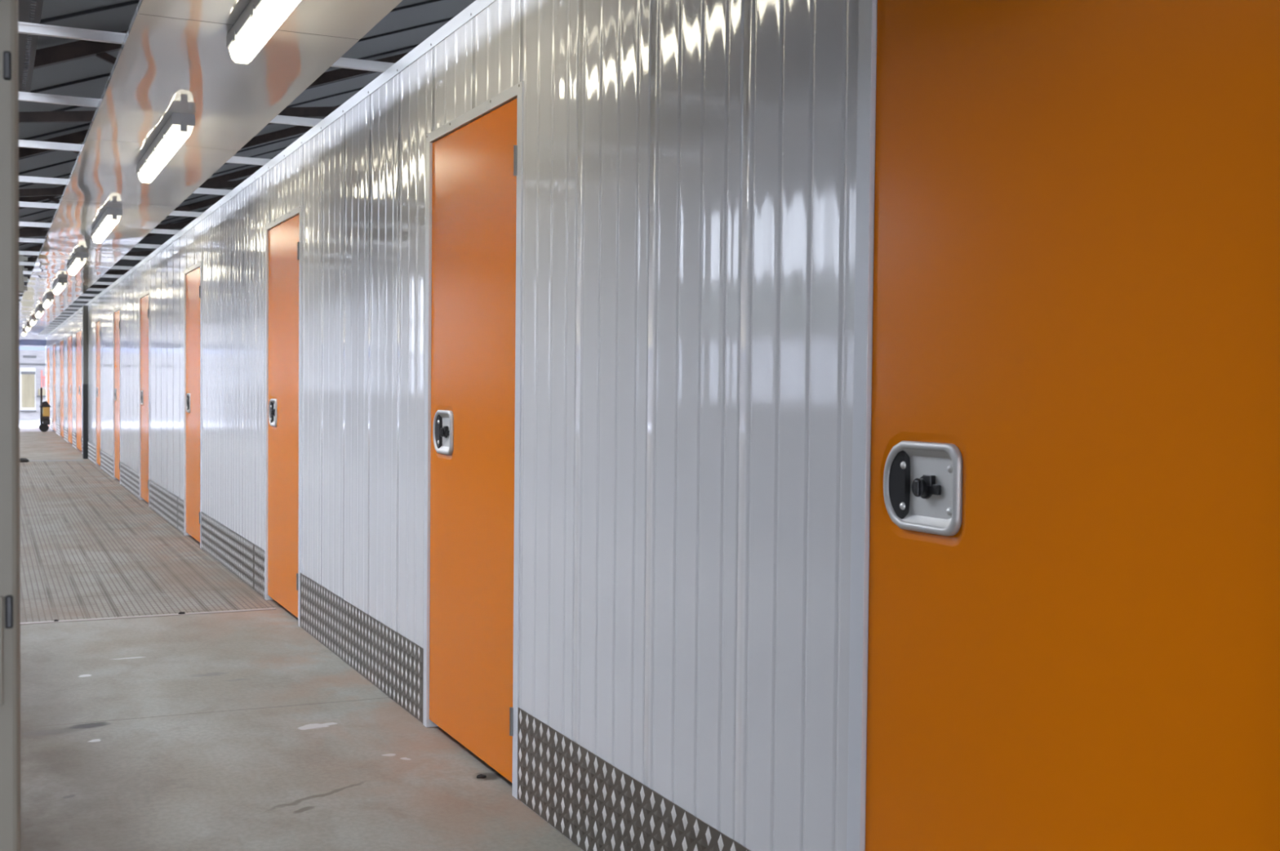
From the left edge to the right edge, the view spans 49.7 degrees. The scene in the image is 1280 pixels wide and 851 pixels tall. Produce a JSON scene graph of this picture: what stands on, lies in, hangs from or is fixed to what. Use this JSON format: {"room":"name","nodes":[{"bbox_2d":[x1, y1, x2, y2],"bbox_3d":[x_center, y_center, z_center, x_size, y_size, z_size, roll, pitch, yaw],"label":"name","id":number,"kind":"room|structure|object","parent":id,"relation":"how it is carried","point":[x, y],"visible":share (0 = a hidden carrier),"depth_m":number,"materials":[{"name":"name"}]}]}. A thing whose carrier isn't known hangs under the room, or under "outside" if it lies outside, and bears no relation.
{"room":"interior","nodes":[
{"label":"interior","id":0,"kind":"room"},
{"bbox_2d":[19,332,39,336],"bbox_3d":[-16.279,-2.418,36.410,0.739,0.032,2.535,0,2,-25],"label":"ceiling panel","id":1,"kind":"object","parent":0,"point":[20,334],"visible":0.4,"depth_m":36.40,"materials":[{"name":"grey"}]},
{"bbox_2d":[19,328,42,333],"bbox_3d":[-15.184,-2.342,34.089,0.739,0.032,2.600,0,2,-25],"label":"ceiling panel","id":2,"kind":"object","parent":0,"point":[20,330],"visible":0.33,"depth_m":33.98,"materials":[{"name":"grey"}]},
{"bbox_2d":[21,329,27,335],"bbox_3d":[-15.088,-2.268,33.847,0.106,0.100,1.668,0,2,-25],"label":"strip light","id":3,"kind":"object","parent":2,"relation":"attached to","point":[24,332],"visible":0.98,"depth_m":33.11,"materials":[{"name":"grey"}]},
{"bbox_2d":[19,338,46,345],"bbox_3d":[-18.256,-2.271,37.109,5.212,0.160,0.200,0,2,-25],"label":"lintel beam","id":4,"kind":"structure","parent":0,"point":[22,341],"depth_m":37.77,"materials":[{"name":"blue"}]},
{"bbox_2d":[19,324,47,329],"bbox_3d":[-14.075,-2.264,31.739,0.739,0.032,2.600,0,2,-25],"label":"ceiling panel","id":5,"kind":"object","parent":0,"point":[33,327],"visible":0.38,"depth_m":31.81,"materials":[{"name":"grey"}]},
{"bbox_2d":[19,320,51,325],"bbox_3d":[-12.966,-2.187,29.389,0.739,0.032,2.600,0,2,-25],"label":"ceiling panel","id":6,"kind":"object","parent":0,"point":[21,322],"visible":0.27,"depth_m":29.47,"materials":[{"name":"grey"}]},
{"bbox_2d":[25,324,31,331],"bbox_3d":[-13.510,-2.157,30.502,0.106,0.100,1.668,0,2,-25],"label":"strip light","id":7,"kind":"object","parent":6,"relation":"attached to","point":[28,326],"visible":0.98,"depth_m":29.77,"materials":[{"name":"grey"}]},
{"bbox_2d":[19,418,53,431],"bbox_3d":[-15.327,0.864,14.921,75.000,0.310,120.000,0,2,-25],"label":"ground","id":8,"kind":"structure","parent":0,"point":[25,424],"depth_m":39.50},
{"bbox_2d":[19,325,48,418],"bbox_3d":[-21.824,-2.712,45.079,23.000,5.000,0.520,0,2,-25],"label":"building","id":9,"kind":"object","parent":8,"relation":"on","point":[32,362],"visible":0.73,"depth_m":45.73,"materials":[{"name":"grey stone"}]},
{"bbox_2d":[22,355,36,357],"bbox_3d":[-20.193,-2.273,45.691,0.400,0.080,0.030,0,2,-25],"label":"vent","id":10,"kind":"object","parent":9,"relation":"attached to","point":[24,356],"depth_m":45.67,"materials":[{"name":"grey metal"}]},
{"bbox_2d":[19,346,45,350],"bbox_3d":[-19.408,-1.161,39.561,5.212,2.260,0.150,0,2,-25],"label":"rail","id":11,"kind":"object","parent":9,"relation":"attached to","point":[21,348],"visible":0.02,"depth_m":40.24,"materials":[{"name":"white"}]},
{"bbox_2d":[19,315,57,321],"bbox_3d":[-11.858,-2.109,27.038,0.739,0.032,2.600,0,2,-25],"label":"ceiling panel","id":12,"kind":"object","parent":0,"point":[22,317],"visible":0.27,"depth_m":26.87,"materials":[{"name":"grey"}]},
{"bbox_2d":[29,316,37,325],"bbox_3d":[-11.932,-2.047,27.157,0.106,0.100,1.668,0,2,-25],"label":"strip light","id":13,"kind":"object","parent":12,"relation":"attached to","point":[33,319],"visible":0.98,"depth_m":26.43,"materials":[{"name":"grey"}]},
{"bbox_2d":[19,308,64,315],"bbox_3d":[-10.749,-2.032,24.688,0.739,0.032,2.600,0,2,-25],"label":"ceiling panel","id":14,"kind":"object","parent":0,"point":[22,311],"visible":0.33,"depth_m":24.54,"materials":[{"name":"grey"}]},
{"bbox_2d":[35,307,44,317],"bbox_3d":[-10.354,-1.937,23.812,0.106,0.100,1.668,0,2,-25],"label":"strip light","id":15,"kind":"object","parent":14,"relation":"attached to","point":[40,311],"visible":1,"depth_m":23.08,"materials":[{"name":"grey"}]},
{"bbox_2d":[35,311,43,317],"bbox_3d":[-10.354,-1.911,23.813,0.086,0.048,1.636,0,2,-25],"label":"diffuser","id":16,"kind":"object","parent":15,"relation":"attached to","point":[38,314],"depth_m":23.53,"materials":[{"name":"white"}]},
{"bbox_2d":[18,298,72,310],"bbox_3d":[-9.640,-1.954,22.337,0.739,0.032,2.600,0,2,-25],"label":"ceiling panel","id":17,"kind":"object","parent":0,"point":[23,304],"visible":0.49,"depth_m":22.21,"materials":[{"name":"grey"}]},
{"bbox_2d":[18,228,182,332],"bbox_3d":[-15.197,-3.513,38.898,12.280,7.400,0.100,0,2,-25],"label":"ceiling","id":18,"kind":"structure","parent":0,"point":[158,239],"depth_m":39.10,"materials":[{"name":"grey"}]},
{"bbox_2d":[21,290,84,302],"bbox_3d":[-8.531,-1.877,19.987,0.739,0.032,2.600,0,2,-25],"label":"ceiling panel","id":19,"kind":"object","parent":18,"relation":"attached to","point":[32,295],"visible":0.82,"depth_m":19.82,"materials":[{"name":"grey"}]},
{"bbox_2d":[42,295,53,307],"bbox_3d":[-8.776,-1.826,20.468,0.106,0.100,1.668,0,2,-25],"label":"strip light","id":20,"kind":"object","parent":19,"relation":"attached to","point":[47,301],"visible":1,"depth_m":19.82,"materials":[{"name":"grey"}]},
{"bbox_2d":[43,299,51,307],"bbox_3d":[-8.776,-1.800,20.468,0.086,0.048,1.636,0,2,-25],"label":"diffuser","id":21,"kind":"object","parent":20,"relation":"attached to","point":[46,303],"depth_m":20.31,"materials":[{"name":"white"}]},
{"bbox_2d":[26,275,97,292],"bbox_3d":[-7.422,-1.799,17.636,0.739,0.032,2.600,0,2,-25],"label":"ceiling panel","id":22,"kind":"object","parent":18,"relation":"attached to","point":[33,283],"visible":0.71,"depth_m":17.46,"materials":[{"name":"grey"}]},
{"bbox_2d":[52,278,67,294],"bbox_3d":[-7.198,-1.716,17.123,0.106,0.100,1.668,0,2,-25],"label":"strip light","id":23,"kind":"object","parent":22,"relation":"attached to","point":[60,283],"visible":1,"depth_m":16.53,"materials":[{"name":"grey"}]},
{"bbox_2d":[53,283,65,294],"bbox_3d":[-7.198,-1.690,17.123,0.086,0.048,1.636,0,2,-25],"label":"diffuser","id":24,"kind":"object","parent":23,"relation":"attached to","point":[58,287],"depth_m":16.93,"materials":[{"name":"white"}]},
{"bbox_2d":[30,259,115,279],"bbox_3d":[-6.313,-1.722,15.286,0.739,0.032,2.600,0,2,-25],"label":"ceiling panel","id":25,"kind":"object","parent":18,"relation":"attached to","point":[42,268],"visible":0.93,"depth_m":15.22,"materials":[{"name":"grey"}]},
{"bbox_2d":[36,235,139,263],"bbox_3d":[-5.204,-1.644,12.936,0.739,0.032,2.600,0,2,-25],"label":"ceiling panel","id":26,"kind":"object","parent":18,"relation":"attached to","point":[53,248],"visible":0.92,"depth_m":12.72,"materials":[{"name":"grey"}]},
{"bbox_2d":[66,252,87,275],"bbox_3d":[-5.620,-1.606,13.778,0.106,0.100,1.668,0,2,-25],"label":"strip light","id":27,"kind":"object","parent":26,"relation":"attached to","point":[79,259],"visible":1,"depth_m":13.30,"materials":[{"name":"grey"}]},
{"bbox_2d":[67,258,84,275],"bbox_3d":[-5.620,-1.580,13.779,0.086,0.048,1.636,0,2,-25],"label":"diffuser","id":28,"kind":"object","parent":27,"relation":"attached to","point":[74,265],"depth_m":13.62,"materials":[{"name":"white"}]},
{"bbox_2d":[18,0,475,257],"bbox_3d":[-4.201,-4.389,15.904,13.000,4.545,51.000,0,2,-25],"label":"ceiling","id":29,"kind":"structure","parent":0,"point":[408,24],"depth_m":17.08,"materials":[{"name":"grey"}]},
{"bbox_2d":[18,254,22,292],"bbox_3d":[-6.753,-2.431,14.931,0.140,1.962,0.100,0,2,-25],"label":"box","id":30,"kind":"object","parent":29,"relation":"hanging from","point":[20,256],"visible":0.22,"depth_m":14.93,"materials":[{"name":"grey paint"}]},
{"bbox_2d":[18,255,27,293],"bbox_3d":[-7.370,-2.526,16.385,0.185,1.898,0.060,0,2,-25],"label":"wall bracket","id":31,"kind":"object","parent":29,"relation":"hanging from","point":[24,258],"visible":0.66,"depth_m":16.41,"materials":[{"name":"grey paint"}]},
{"bbox_2d":[17,0,43,92],"bbox_3d":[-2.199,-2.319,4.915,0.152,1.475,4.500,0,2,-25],"label":"cable tray","id":32,"kind":"object","parent":29,"relation":"hanging from","point":[24,11],"visible":0.44,"depth_m":5.83,"materials":[{"name":"grey"}]},
{"bbox_2d":[23,218,195,288],"bbox_3d":[-14.781,-4.968,38.216,11.946,4.238,0.090,0,2,-25],"label":"roof truss","id":33,"kind":"object","parent":29,"relation":"attached to","point":[28,267],"visible":0.02,"depth_m":38.18,"materials":[{"name":"metal"}]},
{"bbox_2d":[46,195,177,240],"bbox_3d":[-4.096,-1.566,10.585,0.739,0.032,2.600,0,2,-25],"label":"ceiling panel","id":34,"kind":"object","parent":29,"relation":"attached to","point":[71,219],"visible":0.89,"depth_m":10.34,"materials":[{"name":"grey polished sheet metal"}]},
{"bbox_2d":[91,207,122,243],"bbox_3d":[-4.021,-1.494,10.388,0.106,0.100,1.668,0,2,-25],"label":"strip light","id":35,"kind":"object","parent":34,"relation":"attached to","point":[111,216],"visible":1,"depth_m":9.99,"materials":[{"name":"grey"}]},
{"bbox_2d":[92,215,119,243],"bbox_3d":[-4.021,-1.468,10.389,0.086,0.048,1.636,0,2,-25],"label":"diffuser","id":36,"kind":"object","parent":35,"relation":"attached to","point":[106,224],"depth_m":10.20,"materials":[{"name":"white"}]},
{"bbox_2d":[21,195,225,279],"bbox_3d":[-12.436,-4.804,33.244,11.946,4.238,0.090,0,2,-25],"label":"roof truss","id":37,"kind":"object","parent":29,"relation":"attached to","point":[210,202],"visible":0.03,"depth_m":33.80,"materials":[{"name":"metal"}]},
{"bbox_2d":[18,164,262,262],"bbox_3d":[-10.090,-4.641,28.272,11.946,4.238,0.090,0,2,-25],"label":"roof truss","id":38,"kind":"object","parent":29,"relation":"attached to","point":[248,171],"visible":0.06,"depth_m":28.79,"materials":[{"name":"metal"}]},
{"bbox_2d":[62,134,238,206],"bbox_3d":[-2.987,-1.489,8.235,0.739,0.032,2.600,0,2,-25],"label":"ceiling panel","id":39,"kind":"object","parent":29,"relation":"attached to","point":[103,171],"visible":0.95,"depth_m":8.08,"materials":[{"name":"grey polished sheet metal"}]},
{"bbox_2d":[18,125,313,237],"bbox_3d":[-7.745,-4.476,23.300,11.946,4.238,0.090,0,2,-25],"label":"roof truss","id":40,"kind":"object","parent":29,"relation":"attached to","point":[297,130],"visible":0.12,"depth_m":23.68,"materials":[{"name":"metal"}]},
{"bbox_2d":[18,30,338,123],"bbox_3d":[-3.053,-4.148,13.356,11.946,4.238,0.090,0,2,-25],"label":"roof truss","id":41,"kind":"object","parent":29,"relation":"attached to","point":[47,56],"visible":0.21,"depth_m":12.40,"materials":[{"name":"metal"}]},
{"bbox_2d":[18,52,408,196],"bbox_3d":[-5.399,-4.312,18.328,11.946,4.238,0.090,0,2,-25],"label":"roof truss","id":42,"kind":"object","parent":29,"relation":"attached to","point":[78,137],"visible":0.03,"depth_m":18.17,"materials":[{"name":"metal"}]},
{"bbox_2d":[86,7,359,150],"bbox_3d":[-1.878,-1.411,5.884,0.739,0.032,2.600,0,2,-25],"label":"ceiling panel","id":43,"kind":"object","parent":29,"relation":"attached to","point":[162,67],"visible":0.92,"depth_m":5.55,"materials":[{"name":"grey polished sheet metal"}]},
{"bbox_2d":[136,112,195,183],"bbox_3d":[-2.413,-1.381,6.980,0.106,0.100,1.668,0,2,-25],"label":"strip light","id":44,"kind":"object","parent":43,"relation":"attached to","point":[178,128],"visible":1,"depth_m":6.64,"materials":[{"name":"grey"}]},
{"bbox_2d":[137,0,402,39],"bbox_3d":[-0.769,-1.331,3.534,0.739,0.026,2.600,0,2,-25],"label":"ceiling panel","id":45,"kind":"object","parent":29,"relation":"attached to","point":[343,19],"visible":0.74,"depth_m":4.52,"materials":[{"name":"grey polished sheet metal"}]},
{"bbox_2d":[226,0,301,64],"bbox_3d":[-1.035,-1.285,4.060,0.106,0.100,1.668,0,2,-25],"label":"strip light","id":46,"kind":"object","parent":45,"relation":"attached to","point":[260,19],"visible":1,"depth_m":4.41,"materials":[{"name":"grey"}]},
{"bbox_3d":[-10.079,-2.558,19.663,0.040,1.362,38.300,0,2,-25],"label":"rail","id":47,"kind":"object","parent":29,"relation":"hanging from","visible":0},
{"bbox_2d":[18,301,85,305],"bbox_3d":[-10.130,-1.995,22.378,2.182,0.038,0.024,0,2,-25],"label":"ceiling bar","id":48,"kind":"object","parent":47,"relation":"attached to","point":[72,304],"visible":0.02,"depth_m":22.78,"materials":[{"name":"white"}]},
{"bbox_2d":[18,296,92,301],"bbox_3d":[-9.546,-1.954,21.140,2.182,0.038,0.024,0,2,-25],"label":"ceiling bar","id":49,"kind":"object","parent":47,"relation":"attached to","point":[20,297],"visible":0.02,"depth_m":21.54,"materials":[{"name":"white"}]},
{"bbox_2d":[18,293,98,296],"bbox_3d":[-8.961,-1.913,19.901,2.182,0.038,0.024,0,2,-25],"label":"ceiling bar","id":50,"kind":"object","parent":47,"relation":"attached to","point":[82,295],"visible":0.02,"depth_m":20.30,"materials":[{"name":"white"}]},
{"bbox_2d":[53,319,64,321],"bbox_3d":[-13.051,-2.199,28.571,2.182,0.038,0.024,0,2,-25],"label":"ceiling bar","id":51,"kind":"object","parent":47,"relation":"attached to","point":[57,320],"visible":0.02,"depth_m":28.97,"materials":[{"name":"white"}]},
{"bbox_2d":[56,316,69,319],"bbox_3d":[-12.467,-2.158,27.332,2.182,0.038,0.024,0,2,-25],"label":"ceiling bar","id":52,"kind":"object","parent":47,"relation":"attached to","point":[66,317],"visible":0.02,"depth_m":27.74,"materials":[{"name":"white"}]},
{"bbox_2d":[58,313,71,315],"bbox_3d":[-11.883,-2.118,26.094,2.182,0.038,0.024,0,2,-25],"label":"ceiling bar","id":53,"kind":"object","parent":47,"relation":"attached to","point":[60,314],"visible":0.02,"depth_m":26.49,"materials":[{"name":"white"}]},
{"bbox_2d":[23,279,113,284],"bbox_3d":[-7.793,-1.832,17.425,2.182,0.038,0.024,0,2,-25],"label":"ceiling bar","id":54,"kind":"object","parent":47,"relation":"attached to","point":[95,282],"visible":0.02,"depth_m":17.82,"materials":[{"name":"white"}]},
{"bbox_2d":[62,310,76,312],"bbox_3d":[-11.299,-2.077,24.855,2.182,0.038,0.024,0,2,-25],"label":"ceiling bar","id":55,"kind":"object","parent":47,"relation":"attached to","point":[64,311],"visible":0.02,"depth_m":25.25,"materials":[{"name":"white"}]},
{"bbox_2d":[22,271,122,277],"bbox_3d":[-7.208,-1.791,16.186,2.182,0.038,0.024,0,2,-25],"label":"ceiling bar","id":56,"kind":"object","parent":47,"relation":"attached to","point":[24,272],"visible":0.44,"depth_m":16.57,"materials":[{"name":"white"}]},
{"bbox_2d":[66,306,81,309],"bbox_3d":[-10.714,-2.036,23.617,2.182,0.038,0.024,0,2,-25],"label":"ceiling bar","id":57,"kind":"object","parent":47,"relation":"attached to","point":[68,308],"visible":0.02,"depth_m":24.02,"materials":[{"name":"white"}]},
{"bbox_2d":[18,261,133,269],"bbox_3d":[-6.624,-1.750,14.948,2.182,0.038,0.024,0,2,-25],"label":"ceiling bar","id":58,"kind":"object","parent":47,"relation":"attached to","point":[20,263],"visible":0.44,"depth_m":15.32,"materials":[{"name":"white"}]},
{"bbox_2d":[18,250,146,260],"bbox_3d":[-6.040,-1.709,13.709,2.182,0.038,0.024,0,2,-25],"label":"ceiling bar","id":59,"kind":"object","parent":47,"relation":"attached to","point":[20,252],"visible":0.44,"depth_m":14.07,"materials":[{"name":"white"}]},
{"bbox_2d":[18,237,161,248],"bbox_3d":[-5.456,-1.668,12.471,2.182,0.038,0.024,0,2,-25],"label":"ceiling bar","id":60,"kind":"object","parent":47,"relation":"attached to","point":[20,239],"visible":0.44,"depth_m":12.49,"materials":[{"name":"white"}]},
{"bbox_2d":[86,288,106,291],"bbox_3d":[-8.377,-1.873,18.663,2.182,0.038,0.024,0,2,-25],"label":"ceiling bar","id":61,"kind":"object","parent":47,"relation":"attached to","point":[88,289],"visible":0.02,"depth_m":19.07,"materials":[{"name":"white"}]},
{"bbox_2d":[18,221,180,234],"bbox_3d":[-4.859,-1.627,11.205,2.182,0.038,0.024,0,2,-25],"label":"ceiling bar","id":62,"kind":"object","parent":47,"relation":"attached to","point":[20,223],"visible":0.44,"depth_m":11.22,"materials":[{"name":"white"}]},
{"bbox_2d":[18,201,203,217],"bbox_3d":[-4.274,-1.586,9.967,2.182,0.038,0.024,0,2,-25],"label":"ceiling bar","id":63,"kind":"object","parent":47,"relation":"attached to","point":[24,204],"visible":0.44,"depth_m":9.98,"materials":[{"name":"white"}]},
{"bbox_2d":[18,175,231,195],"bbox_3d":[-3.694,-1.545,8.737,2.182,0.038,0.024,0,2,-25],"label":"ceiling bar","id":64,"kind":"object","parent":47,"relation":"attached to","point":[21,178],"visible":0.44,"depth_m":8.74,"materials":[{"name":"white"}]},
{"bbox_2d":[18,139,271,165],"bbox_3d":[-3.089,-1.503,7.453,2.182,0.038,0.024,0,2,-25],"label":"ceiling bar","id":65,"kind":"object","parent":47,"relation":"attached to","point":[22,143],"visible":0.44,"depth_m":7.45,"materials":[{"name":"white"}]},
{"bbox_2d":[18,91,322,126],"bbox_3d":[-2.517,-1.463,6.242,2.182,0.038,0.024,0,2,-25],"label":"ceiling bar","id":66,"kind":"object","parent":47,"relation":"attached to","point":[23,96],"visible":0.44,"depth_m":6.23,"materials":[{"name":"white"}]},
{"bbox_2d":[17,21,394,72],"bbox_3d":[-1.958,-1.424,5.058,2.182,0.038,0.024,0,2,-25],"label":"ceiling bar","id":67,"kind":"object","parent":47,"relation":"attached to","point":[24,28],"visible":0.44,"depth_m":5.04,"materials":[{"name":"white"}]},
{"bbox_2d":[19,431,582,850],"bbox_3d":[-3.166,0.883,13.635,12.500,0.120,45.900,0,2,-25],"label":"floor","id":68,"kind":"structure","parent":0,"point":[233,731],"depth_m":5.04,"materials":[{"name":"concrete"}]},
{"bbox_2d":[0,0,21,850],"bbox_3d":[-0.842,-0.757,1.400,0.377,3.900,0.406,0,2,-25],"label":"door frame","id":69,"kind":"structure","parent":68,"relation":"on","point":[10,575],"depth_m":1.32,"materials":[{"name":"beige paint"}]},
{"bbox_2d":[19,457,29,462],"bbox_3d":[-9.372,0.523,20.935,0.206,0.065,0.158,0,2,-25],"label":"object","id":70,"kind":"object","parent":68,"relation":"on","point":[21,460],"visible":0.7,"depth_m":20.89,"materials":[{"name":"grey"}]},
{"bbox_2d":[39,386,50,431],"bbox_3d":[-14.396,-0.384,33.406,0.261,1.071,0.300,0,2,-25],"label":"trolley","id":71,"kind":"object","parent":68,"relation":"on","point":[44,406],"visible":1,"depth_m":33.29,"materials":[{"name":"black plastic"}]},
{"bbox_2d":[29,459,83,461],"bbox_3d":[-10.652,0.550,20.657,4.312,0.003,0.200,0,2,-25],"label":"trim","id":72,"kind":"structure","parent":68,"relation":"on","point":[51,460],"depth_m":21.48,"materials":[{"name":"grey"}]},
{"bbox_2d":[82,305,88,458],"bbox_3d":[-8.866,-0.692,22.066,0.068,2.440,0.206,0,2,-25],"label":"steel column","id":73,"kind":"structure","parent":68,"relation":"on","point":[85,308],"depth_m":21.98,"materials":[{"name":"grey"}]},
{"bbox_2d":[20,607,276,624],"bbox_3d":[-3.990,1.012,6.641,4.402,0.004,0.040,0,2,-25],"label":"trim","id":74,"kind":"structure","parent":68,"relation":"on","point":[269,608],"depth_m":7.28,"materials":[{"name":"silver metal"}]},
{"bbox_2d":[476,773,485,777],"bbox_3d":[-0.502,1.107,4.369,0.032,0.011,0.024,0,2,-25],"label":"pebble","id":75,"kind":"object","parent":68,"relation":"on","point":[478,775],"visible":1,"depth_m":4.36,"materials":[{"name":"grey"}]},
{"bbox_2d":[45,0,858,850],"bbox_3d":[-5.668,-0.486,15.451,0.071,2.465,50.800,0,2,-25],"label":"wall","id":76,"kind":"structure","parent":0,"point":[689,166],"depth_m":3.44,"materials":[{"name":"grey"}]},
{"bbox_2d":[46,346,49,426],"bbox_3d":[-15.640,-1.019,36.559,0.068,2.139,1.810,0,2,-25],"label":"door","id":77,"kind":"structure","parent":76,"relation":"in","point":[48,347],"depth_m":36.61,"materials":[{"name":"orange"}]},
{"bbox_2d":[49,417,53,430],"bbox_3d":[-14.893,-0.036,34.925,0.005,0.274,1.836,0,2,-25],"label":"kick plate","id":78,"kind":"object","parent":76,"relation":"attached to","point":[51,419],"visible":0.99,"depth_m":35.01,"materials":[{"name":"silver metal"}]},
{"bbox_2d":[52,342,56,433],"bbox_3d":[-14.083,-0.910,33.259,0.068,2.139,1.810,0,2,-25],"label":"door","id":79,"kind":"structure","parent":76,"relation":"in","point":[54,345],"depth_m":33.41,"materials":[{"name":"orange"}]},
{"bbox_2d":[56,422,59,435],"bbox_3d":[-13.304,0.075,31.558,0.005,0.274,1.986,0,2,-25],"label":"kick plate","id":80,"kind":"object","parent":76,"relation":"attached to","point":[57,423],"visible":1,"depth_m":31.37,"materials":[{"name":"silver metal"}]},
{"bbox_2d":[59,337,64,437],"bbox_3d":[-12.463,-0.797,29.824,0.068,2.139,1.810,0,2,-25],"label":"door","id":81,"kind":"structure","parent":76,"relation":"in","point":[61,341],"depth_m":30.06,"materials":[{"name":"orange"}]},
{"bbox_2d":[63,426,67,441],"bbox_3d":[-11.794,0.180,28.358,0.005,0.274,1.466,0,2,-25],"label":"kick plate","id":82,"kind":"object","parent":76,"relation":"attached to","point":[65,433],"visible":1,"depth_m":28.37,"materials":[{"name":"silver metal"}]},
{"bbox_2d":[66,333,72,444],"bbox_3d":[-11.064,-0.699,26.859,0.068,2.139,1.810,0,2,-25],"label":"door","id":83,"kind":"structure","parent":76,"relation":"in","point":[69,338],"depth_m":26.99,"materials":[{"name":"orange"}]},
{"bbox_2d":[72,431,75,448],"bbox_3d":[-10.476,0.272,25.564,0.005,0.274,1.086,0,2,-25],"label":"kick plate","id":84,"kind":"object","parent":76,"relation":"attached to","point":[73,433],"visible":0.99,"depth_m":25.61,"materials":[{"name":"silver metal"}]},
{"bbox_2d":[75,328,82,450],"bbox_3d":[-9.827,-0.613,24.237,0.068,2.139,1.810,0,2,-25],"label":"door","id":85,"kind":"structure","parent":76,"relation":"in","point":[78,435],"depth_m":24.33,"materials":[{"name":"orange"}]},
{"bbox_2d":[81,437,95,463],"bbox_3d":[-8.755,0.393,21.916,0.005,0.274,3.356,0,2,-25],"label":"kick plate","id":86,"kind":"object","parent":76,"relation":"attached to","point":[91,447],"visible":0.67,"depth_m":21.19,"materials":[{"name":"silver metal"}]},
{"bbox_2d":[95,317,101,465],"bbox_3d":[-7.797,-0.471,19.934,0.067,2.139,0.990,0,2,-25],"label":"door","id":87,"kind":"structure","parent":76,"relation":"in","point":[98,336],"depth_m":20.02,"materials":[{"name":"orange"}]},
{"bbox_2d":[100,448,113,478],"bbox_3d":[-7.143,0.505,18.499,0.005,0.274,2.216,0,2,-25],"label":"kick plate","id":88,"kind":"object","parent":76,"relation":"attached to","point":[106,460],"visible":1,"depth_m":18.42,"materials":[{"name":"silver metal"}]},
{"bbox_2d":[113,306,120,480],"bbox_3d":[-6.428,-0.375,17.032,0.067,2.139,0.990,0,2,-25],"label":"door","id":89,"kind":"structure","parent":76,"relation":"in","point":[117,312],"depth_m":17.09,"materials":[{"name":"orange"}]},
{"bbox_2d":[120,461,139,498],"bbox_3d":[-5.753,0.603,15.552,0.005,0.274,2.316,0,2,-25],"label":"kick plate","id":90,"kind":"object","parent":76,"relation":"attached to","point":[129,477],"visible":1,"depth_m":15.45,"materials":[{"name":"silver metal"}]},
{"bbox_2d":[139,289,149,506],"bbox_3d":[-5.016,-0.276,14.040,0.067,2.139,0.990,0,2,-25],"label":"door","id":91,"kind":"structure","parent":76,"relation":"in","point":[144,297],"depth_m":14.08,"materials":[{"name":"orange"}]},
{"bbox_2d":[149,479,177,528],"bbox_3d":[-4.354,0.700,12.588,0.005,0.274,2.254,0,2,-25],"label":"kick plate","id":92,"kind":"object","parent":76,"relation":"attached to","point":[162,501],"visible":1,"depth_m":12.44,"materials":[{"name":"silver metal"}]},
{"bbox_2d":[177,497,183,533],"bbox_3d":[-3.783,0.740,11.377,0.005,0.274,0.418,0,2,-25],"label":"kick plate","id":93,"kind":"object","parent":76,"relation":"attached to","point":[180,502],"visible":1,"depth_m":11.38,"materials":[{"name":"silver metal"}]},
{"bbox_2d":[183,260,201,548],"bbox_3d":[-3.451,-0.167,10.723,0.067,2.139,0.990,0,2,-25],"label":"door","id":94,"kind":"structure","parent":76,"relation":"in","point":[193,274],"depth_m":10.77,"materials":[{"name":"orange"}]},
{"bbox_2d":[200,511,253,589],"bbox_3d":[-2.788,0.810,9.268,0.005,0.274,2.260,0,2,-25],"label":"kick plate","id":95,"kind":"object","parent":76,"relation":"attached to","point":[233,551],"visible":1,"depth_m":9.10,"materials":[{"name":"silver metal"}]},
{"bbox_2d":[253,543,264,597],"bbox_3d":[-2.229,0.849,8.082,0.005,0.274,0.358,0,2,-25],"label":"kick plate","id":96,"kind":"object","parent":76,"relation":"attached to","point":[259,553],"visible":1,"depth_m":8.08,"materials":[{"name":"silver metal"}]},
{"bbox_2d":[45,0,496,337],"bbox_3d":[-5.658,-1.711,15.416,0.075,0.047,50.800,0,2,-25],"label":"trim","id":97,"kind":"structure","parent":76,"relation":"attached to","point":[477,6],"depth_m":6.13,"materials":[{"name":"grey"}]},
{"bbox_2d":[264,204,302,626],"bbox_3d":[-1.909,-0.059,7.455,0.067,2.139,0.990,0,2,-25],"label":"door","id":98,"kind":"structure","parent":76,"relation":"in","point":[282,482],"depth_m":7.44,"materials":[{"name":"orange"}]},
{"bbox_2d":[300,572,423,722],"bbox_3d":[-1.259,0.917,6.026,0.005,0.274,2.201,0,2,-25],"label":"kick plate","id":99,"kind":"object","parent":76,"relation":"attached to","point":[393,663],"visible":1,"depth_m":5.79,"materials":[{"name":"silver metal"}]},
{"bbox_2d":[422,80,523,799],"bbox_3d":[-0.547,0.036,4.566,0.067,2.139,0.990,0,2,-25],"label":"door","id":100,"kind":"structure","parent":76,"relation":"in","point":[473,233],"depth_m":4.51,"materials":[{"name":"orange"}]},
{"bbox_2d":[517,706,751,850],"bbox_3d":[0.006,1.005,3.344,0.005,0.274,1.745,0,2,-25],"label":"kick plate","id":101,"kind":"object","parent":76,"relation":"attached to","point":[594,803],"visible":1,"depth_m":3.61,"materials":[{"name":"silver metal"}]},
{"bbox_2d":[846,0,1279,850],"bbox_3d":[0.621,0.118,2.090,0.067,2.139,0.990,0,2,-25],"label":"door","id":102,"kind":"structure","parent":76,"relation":"in","point":[1064,614],"depth_m":2.03,"materials":[{"name":"orange"}]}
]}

